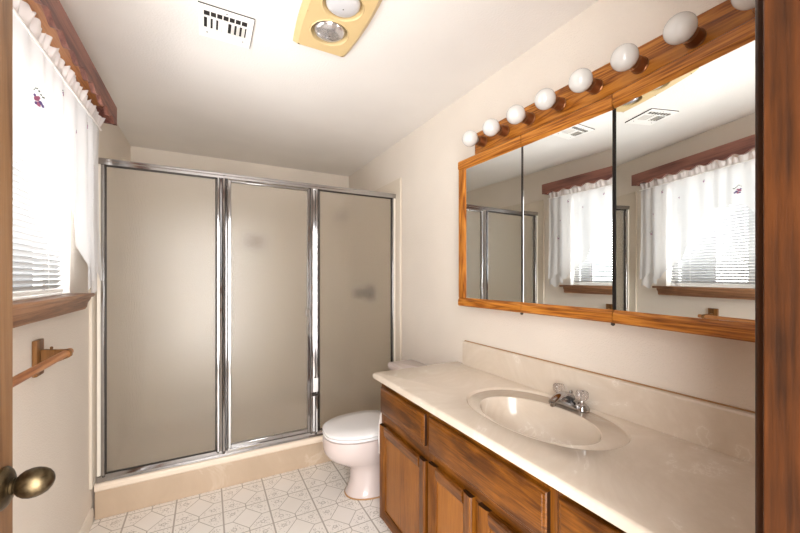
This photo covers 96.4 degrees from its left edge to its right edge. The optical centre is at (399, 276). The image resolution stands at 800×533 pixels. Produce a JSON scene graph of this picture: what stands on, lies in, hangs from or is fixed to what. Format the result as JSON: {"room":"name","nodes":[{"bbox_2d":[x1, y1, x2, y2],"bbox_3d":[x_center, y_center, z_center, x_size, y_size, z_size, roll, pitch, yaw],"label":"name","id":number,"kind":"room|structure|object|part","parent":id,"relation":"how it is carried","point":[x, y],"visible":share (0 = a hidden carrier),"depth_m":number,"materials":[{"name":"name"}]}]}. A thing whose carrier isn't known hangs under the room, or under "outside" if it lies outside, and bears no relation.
{"room":"bathroom","nodes":[
{"label":"bathroom","id":0,"kind":"room"},
{"bbox_2d":[0,0,55,532],"bbox_3d":[-0.495,0.329,0.319,0.102,2.018,0.718,0,0,-28],"label":"door","id":1,"kind":"structure","parent":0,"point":[33,482],"depth_m":0.61,"materials":[{"name":"brown wood"}]},
{"bbox_3d":[-0.625,0.352,0.611,0.053,0.048,0.048,0,0,-28],"label":"knob","id":2,"kind":"part","parent":1,"relation":"part of","materials":[{"name":"gold metal"}]},
{"bbox_2d":[13,123,130,532],"bbox_3d":[-1.417,0.133,1.321,0.120,2.435,3.690,0,0,-28],"label":"wall","id":3,"kind":"structure","parent":0,"point":[51,409],"depth_m":1.56,"materials":[{"name":"paint"}]},
{"bbox_2d":[13,158,69,292],"bbox_3d":[-1.315,-0.340,1.137,0.115,0.840,1.130,0,0,-28],"label":"window","id":4,"kind":"structure","parent":3,"relation":"in","point":[65,199],"depth_m":1.65,"materials":[{"name":"white glass"}]},
{"bbox_3d":[-1.353,-0.340,1.117,0.030,0.840,1.130,0,0,-28],"label":"frame","id":5,"kind":"part","parent":4,"relation":"part of","materials":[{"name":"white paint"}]},
{"bbox_2d":[13,127,62,296],"bbox_3d":[-1.288,-0.342,1.147,0.047,0.824,1.098,0,0,-28],"label":"blind","id":6,"kind":"object","parent":4,"relation":"attached to","point":[36,160],"visible":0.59,"depth_m":1.40,"materials":[{"name":"white paint"}]},
{"bbox_3d":[-1.291,0.064,1.145,0.026,0.012,1.098,0,0,-28],"label":"rail","id":7,"kind":"part","parent":6,"relation":"part of","materials":[{"name":"white paint"}]},
{"bbox_2d":[13,338,73,386],"bbox_3d":[-1.167,0.301,1.094,0.104,0.133,0.664,0,0,-28],"label":"towel bar","id":8,"kind":"object","parent":3,"relation":"attached to","point":[42,358],"visible":1,"depth_m":1.30,"materials":[{"name":"brown wood"}]},
{"bbox_3d":[-1.344,0.301,1.327,0.014,0.133,0.068,0,0,-28],"label":"wall plate","id":9,"kind":"part","parent":8,"relation":"part of","materials":[{"name":"brown wood"}]},
{"bbox_3d":[-1.298,0.313,1.352,0.089,0.082,0.018,0,0,-28],"label":"bracket arm","id":10,"kind":"part","parent":8,"relation":"part of","materials":[{"name":"brown wood"}]},
{"bbox_2d":[13,293,94,327],"bbox_3d":[-1.263,0.116,1.154,0.163,0.078,1.270,0,0,-28],"label":"window sill","id":11,"kind":"structure","parent":3,"relation":"attached to","point":[30,310],"depth_m":1.28,"materials":[{"name":"brown wood"}]},
{"bbox_2d":[22,0,116,125],"bbox_3d":[-1.232,-0.848,1.247,0.136,0.105,1.435,0,0,-28],"label":"valance board","id":12,"kind":"object","parent":3,"relation":"attached to","point":[55,22],"visible":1,"depth_m":1.36,"materials":[{"name":"brown wood"}]},
{"bbox_2d":[13,0,105,292],"bbox_3d":[-1.225,-0.358,1.251,0.051,0.929,1.401,0,0,-28],"label":"curtain","id":13,"kind":"object","parent":12,"relation":"hanging from","point":[47,95],"visible":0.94,"depth_m":1.37,"materials":[{"name":"white fabric"}]},
{"bbox_3d":[-1.228,-0.764,1.249,0.009,0.009,1.401,0,0,-28],"label":"rod","id":14,"kind":"part","parent":13,"relation":"part of","materials":[{"name":"white paint"}]},
{"bbox_2d":[79,508,92,532],"bbox_3d":[-1.118,1.309,0.905,0.011,0.082,2.395,0,0,-28],"label":"baseboard","id":15,"kind":"structure","parent":3,"relation":"attached to","point":[87,524],"depth_m":1.88,"materials":[{"name":"beige paint"}]},
{"bbox_2d":[131,146,348,187],"bbox_3d":[-1.479,0.133,3.451,2.034,2.435,0.120,0,0,-28],"label":"wall","id":16,"kind":"structure","parent":0,"point":[138,154],"depth_m":3.34,"materials":[{"name":"paint"}]},
{"bbox_2d":[89,141,401,489],"bbox_3d":[-1.113,0.255,2.898,1.913,2.070,1.201,0,0,-28],"label":"shower surround","id":17,"kind":"object","parent":16,"relation":"attached to","point":[394,187],"visible":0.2,"depth_m":2.00,"materials":[{"name":"beige"}]},
{"bbox_3d":[-1.947,0.183,2.447,0.016,1.926,1.201,0,0,-28],"label":"panel","id":18,"kind":"part","parent":17,"relation":"part of","materials":[{"name":"beige"}]},
{"bbox_3d":[-0.278,0.183,3.348,0.016,1.926,1.201,0,0,-28],"label":"panel","id":19,"kind":"part","parent":17,"relation":"part of","materials":[{"name":"beige plastic"}]},
{"bbox_2d":[89,461,391,532],"bbox_3d":[-0.173,1.375,1.157,2.154,0.050,5.400,0,0,-28],"label":"floor","id":20,"kind":"structure","parent":0,"point":[311,499],"depth_m":2.05,"materials":[{"name":"tile"}]},
{"bbox_2d":[94,435,331,519],"bbox_3d":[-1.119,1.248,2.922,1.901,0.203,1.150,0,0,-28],"label":"shower curb","id":21,"kind":"object","parent":20,"relation":"on","point":[135,492],"visible":0.48,"depth_m":2.22,"materials":[{"name":"stone"}]},
{"bbox_2d":[96,157,395,482],"bbox_3d":[-0.865,0.242,2.440,1.874,1.808,0.068,0,0,-28],"label":"shower enclosure","id":22,"kind":"object","parent":21,"relation":"on","point":[236,313],"visible":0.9,"depth_m":2.32,"materials":[{"name":"beige glass"}]},
{"bbox_3d":[-1.419,0.243,2.152,0.556,1.739,0.006,0,0,-28],"label":"glass panel","id":23,"kind":"part","parent":22,"relation":"part of","materials":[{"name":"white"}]},
{"bbox_3d":[-1.142,0.243,2.296,0.066,1.740,0.054,0,0,-28],"label":"post","id":24,"kind":"part","parent":22,"relation":"part of","materials":[{"name":"silver metal"}]},
{"bbox_3d":[-0.869,-0.644,2.447,1.874,0.035,0.052,0,0,-28],"label":"header rail","id":25,"kind":"part","parent":22,"relation":"part of","materials":[{"name":"silver metal"}]},
{"bbox_3d":[-0.882,0.240,2.442,0.497,1.696,0.006,0,0,-28],"label":"glass panel","id":26,"kind":"part","parent":22,"relation":"part of","materials":[{"name":"white glass"}]},
{"bbox_3d":[-0.879,0.243,2.436,0.527,1.731,0.030,0,0,-28],"label":"door frame","id":27,"kind":"part","parent":22,"relation":"part of","materials":[{"name":"beige glass"}]},
{"bbox_3d":[-0.654,0.255,2.527,0.030,0.050,0.022,0,0,-28],"label":"door handle","id":28,"kind":"part","parent":22,"relation":"part of","materials":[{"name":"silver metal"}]},
{"bbox_3d":[-0.617,0.243,2.579,0.068,1.740,0.054,0,0,-28],"label":"post","id":29,"kind":"part","parent":22,"relation":"part of","materials":[{"name":"silver metal"}]},
{"bbox_3d":[-0.330,0.243,2.740,0.589,1.739,0.006,0,0,-28],"label":"glass panel","id":30,"kind":"part","parent":22,"relation":"part of","materials":[{"name":"white glass"}]},
{"bbox_2d":[322,360,425,499],"bbox_3d":[-0.132,0.984,2.315,0.737,0.733,0.442,0,0,-28],"label":"toilet","id":31,"kind":"object","parent":20,"relation":"on","point":[350,440],"visible":0.54,"depth_m":2.16,"materials":[{"name":"white ceramic"}]},
{"bbox_3d":[-0.254,0.958,2.255,0.462,0.020,0.370,0,0,-28],"label":"seat","id":32,"kind":"part","parent":31,"relation":"part of","materials":[{"name":"white plastic"}]},
{"bbox_3d":[-0.225,1.159,2.270,0.530,0.383,0.368,0,0,-28],"label":"bowl","id":33,"kind":"part","parent":31,"relation":"part of","materials":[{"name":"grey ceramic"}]},
{"bbox_3d":[-0.254,0.931,2.255,0.463,0.033,0.374,0,0,-28],"label":"lid","id":34,"kind":"part","parent":31,"relation":"part of","materials":[{"name":"white plastic"}]},
{"bbox_3d":[0.099,0.638,2.439,0.214,0.042,0.442,0,0,-28],"label":"tank lid","id":35,"kind":"part","parent":31,"relation":"part of","materials":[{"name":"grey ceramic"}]},
{"bbox_2d":[380,384,625,532],"bbox_3d":[0.508,0.952,1.318,0.560,0.797,1.593,0,0,-28],"label":"vanity cabinet","id":36,"kind":"object","parent":20,"relation":"on","point":[435,477],"visible":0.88,"depth_m":1.33,"materials":[{"name":"brown wood"}]},
{"bbox_3d":[0.004,1.229,1.685,0.021,0.052,0.334,0,0,-28],"label":"door rail","id":37,"kind":"part","parent":36,"relation":"part of","materials":[{"name":"brown wood"}]},
{"bbox_3d":[0.008,1.014,1.687,0.005,0.395,0.350,0,0,-28],"label":"door","id":38,"kind":"part","parent":36,"relation":"part of","materials":[{"name":"brown wood"}]},
{"bbox_3d":[0.004,0.798,1.685,0.021,0.052,0.334,0,0,-28],"label":"door rail","id":39,"kind":"part","parent":36,"relation":"part of","materials":[{"name":"brown wood"}]},
{"bbox_3d":[0.004,0.645,1.685,0.022,0.134,0.426,0,0,-28],"label":"drawer","id":40,"kind":"part","parent":36,"relation":"part of","materials":[{"name":"brown wood"}]},
{"bbox_3d":[0.021,0.740,1.698,0.018,0.070,0.400,0,0,-28],"label":"frame rail","id":41,"kind":"part","parent":36,"relation":"part of","materials":[{"name":"brown wood"}]},
{"bbox_3d":[0.021,0.567,1.698,0.018,0.027,0.400,0,0,-28],"label":"frame rail","id":42,"kind":"part","parent":36,"relation":"part of","materials":[{"name":"brown wood"}]},
{"bbox_3d":[0.190,1.008,1.350,0.005,0.407,0.184,0,0,-28],"label":"door","id":43,"kind":"part","parent":36,"relation":"part of","materials":[{"name":"brown wood"}]},
{"bbox_3d":[0.186,0.786,1.348,0.021,0.052,0.168,0,0,-28],"label":"door rail","id":44,"kind":"part","parent":36,"relation":"part of","materials":[{"name":"brown wood"}]},
{"bbox_3d":[0.275,0.740,1.228,0.018,0.070,0.530,0,0,-28],"label":"frame rail","id":45,"kind":"part","parent":36,"relation":"part of","materials":[{"name":"brown wood"}]},
{"bbox_3d":[0.275,0.567,1.228,0.018,0.027,0.530,0,0,-28],"label":"frame rail","id":46,"kind":"part","parent":36,"relation":"part of","materials":[{"name":"brown wood"}]},
{"bbox_3d":[0.259,0.648,1.212,0.022,0.140,0.577,0,0,-28],"label":"drawer","id":47,"kind":"part","parent":36,"relation":"part of","materials":[{"name":"brown wood"}]},
{"bbox_3d":[0.330,0.786,1.081,0.021,0.052,0.166,0,0,-28],"label":"door rail","id":48,"kind":"part","parent":36,"relation":"part of","materials":[{"name":"brown wood"}]},
{"bbox_2d":[373,340,754,532],"bbox_3d":[0.493,0.517,1.343,0.562,0.275,1.650,0,0,-28],"label":"countertop","id":49,"kind":"structure","parent":36,"relation":"on","point":[644,458],"depth_m":1.11,"materials":[{"name":"stone"}]},
{"bbox_2d":[548,383,589,412],"bbox_3d":[0.647,0.485,1.421,0.141,0.078,0.160,0,0,-28],"label":"faucet","id":50,"kind":"object","parent":49,"relation":"on","point":[563,398],"visible":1,"depth_m":1.40,"materials":[{"name":"silver metal"}]},
{"bbox_3d":[0.661,0.465,1.487,0.044,0.035,0.044,0,0,-6],"label":"clear knob","id":51,"kind":"part","parent":50,"relation":"part of","materials":[{"name":"white plastic"}]},
{"bbox_3d":[0.640,0.479,1.417,0.112,0.047,0.042,0,0,-28],"label":"spout","id":52,"kind":"part","parent":50,"relation":"part of","materials":[{"name":"silver metal"}]},
{"bbox_3d":[0.686,0.512,1.442,0.054,0.024,0.160,0,0,-28],"label":"plate","id":53,"kind":"part","parent":50,"relation":"part of","materials":[{"name":"silver metal"}]},
{"bbox_3d":[0.710,0.465,1.396,0.044,0.035,0.044,0,0,-6],"label":"clear knob","id":54,"kind":"part","parent":50,"relation":"part of","materials":[{"name":"white plastic"}]},
{"bbox_3d":[0.526,0.644,0.718,0.022,0.148,0.475,0,0,-28],"label":"drawer","id":55,"kind":"part","parent":36,"relation":"part of","materials":[{"name":"brown wood"}]},
{"bbox_3d":[0.544,0.567,0.728,0.018,0.027,0.445,0,0,-28],"label":"frame rail","id":56,"kind":"part","parent":36,"relation":"part of","materials":[{"name":"brown wood"}]},
{"bbox_2d":[59,0,597,175],"bbox_3d":[-0.550,-1.115,1.856,2.154,0.060,3.810,0,0,-28],"label":"ceiling","id":57,"kind":"structure","parent":0,"point":[279,101],"depth_m":1.90,"materials":[{"name":"paint"}]},
{"bbox_2d":[198,1,254,48],"bbox_3d":[-0.753,-1.079,1.550,0.210,0.010,0.214,0,0,-28],"label":"ceiling vent","id":58,"kind":"object","parent":57,"relation":"in","point":[217,23],"visible":1,"depth_m":1.54,"materials":[{"name":"white paint"}]},
{"bbox_3d":[-0.814,-1.078,1.522,0.013,0.008,0.072,0,0,-28],"label":"louver blade","id":59,"kind":"part","parent":58,"relation":"part of","materials":[{"name":"white paint"}]},
{"bbox_3d":[-0.795,-1.078,1.532,0.013,0.008,0.072,0,0,-28],"label":"louver blade","id":60,"kind":"part","parent":58,"relation":"part of","materials":[{"name":"white paint"}]},
{"bbox_3d":[-0.777,-1.078,1.542,0.013,0.008,0.072,0,0,-28],"label":"louver blade","id":61,"kind":"part","parent":58,"relation":"part of","materials":[{"name":"white paint"}]},
{"bbox_3d":[-0.733,-1.078,1.566,0.013,0.008,0.072,0,0,-28],"label":"louver blade","id":62,"kind":"part","parent":58,"relation":"part of","materials":[{"name":"white paint"}]},
{"bbox_3d":[-0.714,-1.078,1.576,0.013,0.008,0.072,0,0,-28],"label":"louver blade","id":63,"kind":"part","parent":58,"relation":"part of","materials":[{"name":"white paint"}]},
{"bbox_3d":[-0.696,-1.078,1.586,0.013,0.008,0.072,0,0,-28],"label":"louver blade","id":64,"kind":"part","parent":58,"relation":"part of","materials":[{"name":"white paint"}]},
{"bbox_2d":[293,0,381,56],"bbox_3d":[-0.263,-1.062,1.474,0.276,0.044,0.484,0,0,-28],"label":"heat lamp","id":65,"kind":"object","parent":57,"relation":"attached to","point":[334,27],"visible":1,"depth_m":1.49,"materials":[{"name":"yellow plastic"}]},
{"bbox_2d":[349,0,754,411],"bbox_3d":[0.314,0.133,2.396,0.120,2.435,3.682,0,0,-28],"label":"wall","id":66,"kind":"structure","parent":0,"point":[435,327],"depth_m":1.73,"materials":[{"name":"paint"}]},
{"bbox_2d":[458,17,754,342],"bbox_3d":[0.662,-0.231,1.426,0.186,0.808,1.298,0,0,-28],"label":"medicine cabinet","id":67,"kind":"object","parent":66,"relation":"attached to","point":[634,205],"visible":0.81,"depth_m":1.16,"materials":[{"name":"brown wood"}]},
{"bbox_3d":[0.441,-0.608,1.795,0.026,0.054,0.438,0,0,-30],"label":"rail","id":68,"kind":"part","parent":67,"relation":"part of","materials":[{"name":"brown wood"}]},
{"bbox_3d":[0.441,0.139,1.795,0.026,0.046,0.438,0,0,-30],"label":"rail","id":69,"kind":"part","parent":67,"relation":"part of","materials":[{"name":"brown wood"}]},
{"bbox_2d":[466,147,520,301],"bbox_3d":[0.452,-0.233,1.774,0.004,0.713,0.389,0,0,-30],"label":"mirror","id":70,"kind":"object","parent":67,"relation":"on","point":[493,186],"depth_m":1.75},
{"bbox_2d":[523,110,611,309],"bbox_3d":[0.648,-0.233,1.423,0.004,0.713,0.401,0,0,-29],"label":"mirror","id":71,"kind":"object","parent":67,"relation":"on","point":[567,166],"depth_m":1.40,"materials":[{"name":"white mirror"}]},
{"bbox_3d":[0.649,0.139,1.424,0.026,0.046,0.403,0,0,-29],"label":"rail","id":72,"kind":"part","parent":67,"relation":"part of","materials":[{"name":"brown wood"}]},
{"bbox_3d":[0.649,-0.608,1.424,0.026,0.054,0.403,0,0,-29],"label":"rail","id":73,"kind":"part","parent":67,"relation":"part of","materials":[{"name":"brown wood"}]},
{"bbox_3d":[0.820,-0.608,1.035,0.026,0.054,0.435,0,0,-20],"label":"rail","id":74,"kind":"part","parent":67,"relation":"part of","materials":[{"name":"brown wood"}]},
{"bbox_3d":[0.820,0.139,1.035,0.026,0.046,0.435,0,0,-20],"label":"rail","id":75,"kind":"part","parent":67,"relation":"part of","materials":[{"name":"brown wood"}]},
{"bbox_2d":[616,40,754,323],"bbox_3d":[0.812,-0.233,1.053,0.004,0.713,0.394,0,0,-20],"label":"mirror","id":76,"kind":"object","parent":67,"relation":"on","point":[685,138],"depth_m":1.01,"materials":[{"name":"white mirror"}]},
{"bbox_2d":[462,341,754,463],"bbox_3d":[0.751,0.452,1.436,0.020,0.136,1.566,0,0,-28],"label":"backsplash","id":77,"kind":"structure","parent":66,"relation":"attached to","point":[726,430],"depth_m":1.25,"materials":[{"name":"stone"}]},
{"bbox_2d":[475,0,754,154],"bbox_3d":[0.731,-0.705,1.367,0.122,0.134,1.312,0,0,-28],"label":"vanity light bar","id":78,"kind":"object","parent":66,"relation":"attached to","point":[722,18],"visible":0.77,"depth_m":1.24,"materials":[{"name":"brown wood"}]},
{"bbox_2d":[462,130,478,146],"bbox_3d":[0.359,-0.704,1.826,0.082,0.080,0.080,0,0,-28],"label":"globe bulb","id":79,"kind":"object","parent":78,"relation":"attached to","point":[470,138],"visible":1,"depth_m":1.80,"materials":[{"name":"white glass"}]},
{"bbox_2d":[475,136,486,146],"bbox_3d":[0.420,-0.704,1.860,0.044,0.054,0.054,0,0,-28],"label":"socket","id":80,"kind":"object","parent":78,"relation":"attached to","point":[482,142],"depth_m":1.84,"materials":[{"name":"brown wood"}]},
{"bbox_2d":[482,118,499,136],"bbox_3d":[0.432,-0.704,1.691,0.082,0.080,0.080,0,0,-28],"label":"globe bulb","id":81,"kind":"object","parent":78,"relation":"attached to","point":[491,127],"visible":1,"depth_m":1.66,"materials":[{"name":"white glass"}]},
{"bbox_2d":[497,124,509,136],"bbox_3d":[0.493,-0.704,1.724,0.044,0.054,0.054,0,0,-28],"label":"socket","id":82,"kind":"object","parent":78,"relation":"attached to","point":[504,131],"depth_m":1.71,"materials":[{"name":"brown wood"}]},
{"bbox_2d":[506,104,525,124],"bbox_3d":[0.504,-0.704,1.556,0.082,0.080,0.080,0,0,-28],"label":"globe bulb","id":83,"kind":"object","parent":78,"relation":"attached to","point":[515,114],"visible":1,"depth_m":1.53,"materials":[{"name":"white glass"}]},
{"bbox_2d":[521,111,534,124],"bbox_3d":[0.566,-0.704,1.589,0.044,0.054,0.054,0,0,-28],"label":"socket","id":84,"kind":"object","parent":78,"relation":"attached to","point":[529,119],"depth_m":1.58,"materials":[{"name":"brown wood"}]},
{"bbox_2d":[534,88,555,109],"bbox_3d":[0.577,-0.704,1.421,0.082,0.080,0.080,0,0,-28],"label":"globe bulb","id":85,"kind":"object","parent":78,"relation":"attached to","point":[545,98],"visible":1,"depth_m":1.39,"materials":[{"name":"white glass"}]},
{"bbox_2d":[551,96,565,110],"bbox_3d":[0.639,-0.704,1.454,0.044,0.054,0.054,0,0,-28],"label":"socket","id":86,"kind":"object","parent":78,"relation":"attached to","point":[560,104],"depth_m":1.44,"materials":[{"name":"brown wood"}]},
{"bbox_2d":[568,68,592,92],"bbox_3d":[0.650,-0.704,1.286,0.082,0.080,0.080,0,0,-28],"label":"globe bulb","id":87,"kind":"object","parent":78,"relation":"attached to","point":[581,79],"visible":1,"depth_m":1.26,"materials":[{"name":"white glass"}]},
{"bbox_2d":[586,77,602,94],"bbox_3d":[0.712,-0.704,1.319,0.044,0.054,0.054,0,0,-28],"label":"socket","id":88,"kind":"object","parent":78,"relation":"attached to","point":[596,88],"depth_m":1.31,"materials":[{"name":"brown wood"}]},
{"bbox_2d":[610,43,638,71],"bbox_3d":[0.723,-0.704,1.151,0.082,0.080,0.080,0,0,-28],"label":"globe bulb","id":89,"kind":"object","parent":78,"relation":"attached to","point":[625,56],"visible":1,"depth_m":1.13,"materials":[{"name":"white glass"}]},
{"bbox_2d":[629,54,648,73],"bbox_3d":[0.785,-0.704,1.184,0.044,0.054,0.054,0,0,-28],"label":"socket","id":90,"kind":"object","parent":78,"relation":"attached to","point":[641,66],"depth_m":1.17,"materials":[{"name":"brown wood"}]},
{"bbox_2d":[663,11,697,44],"bbox_3d":[0.796,-0.704,1.016,0.082,0.080,0.080,0,0,-28],"label":"globe bulb","id":91,"kind":"object","parent":78,"relation":"attached to","point":[682,26],"visible":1,"depth_m":0.99,"materials":[{"name":"white glass"}]},
{"bbox_2d":[682,26,706,48],"bbox_3d":[0.858,-0.704,1.049,0.044,0.054,0.054,0,0,-28],"label":"socket","id":92,"kind":"object","parent":78,"relation":"attached to","point":[699,38],"depth_m":1.04,"materials":[{"name":"brown metal"}]},
{"bbox_2d":[731,0,754,10],"bbox_3d":[0.869,-0.704,0.881,0.082,0.080,0.080,0,0,-28],"label":"globe bulb","id":93,"kind":"object","parent":78,"relation":"attached to","point":[743,5],"visible":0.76,"depth_m":0.89,"materials":[{"name":"white glass"}]},
{"bbox_3d":[0.377,0.133,0.265,2.034,2.435,0.128,0,0,-28],"label":"wall","id":94,"kind":"structure","parent":0,"visible":0},
{"bbox_2d":[755,0,799,532],"bbox_3d":[0.367,0.295,0.270,0.087,2.110,0.151,0,0,-28],"label":"door frame","id":95,"kind":"structure","parent":94,"relation":"attached to","point":[777,22],"depth_m":0.30,"materials":[{"name":"brown wood"}]},
{"bbox_3d":[0.349,0.295,0.335,0.058,2.110,0.020,0,0,-28],"label":"casing","id":96,"kind":"part","parent":95,"relation":"part of","materials":[{"name":"brown wood"}]},
{"bbox_3d":[-0.029,0.888,1.983,0.112,0.275,0.090,0,0,-28],"label":"paper holder","id":97,"kind":"object","parent":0,"visible":0},
{"bbox_2d":[378,413,381,453],"bbox_3d":[-0.054,0.882,2.009,0.111,0.263,0.126,0,0,-28],"label":"toilet paper roll","id":98,"kind":"object","parent":97,"relation":"on","point":[380,419],"visible":0.12,"depth_m":2.03,"materials":[{"name":"white paper"}]}
]}

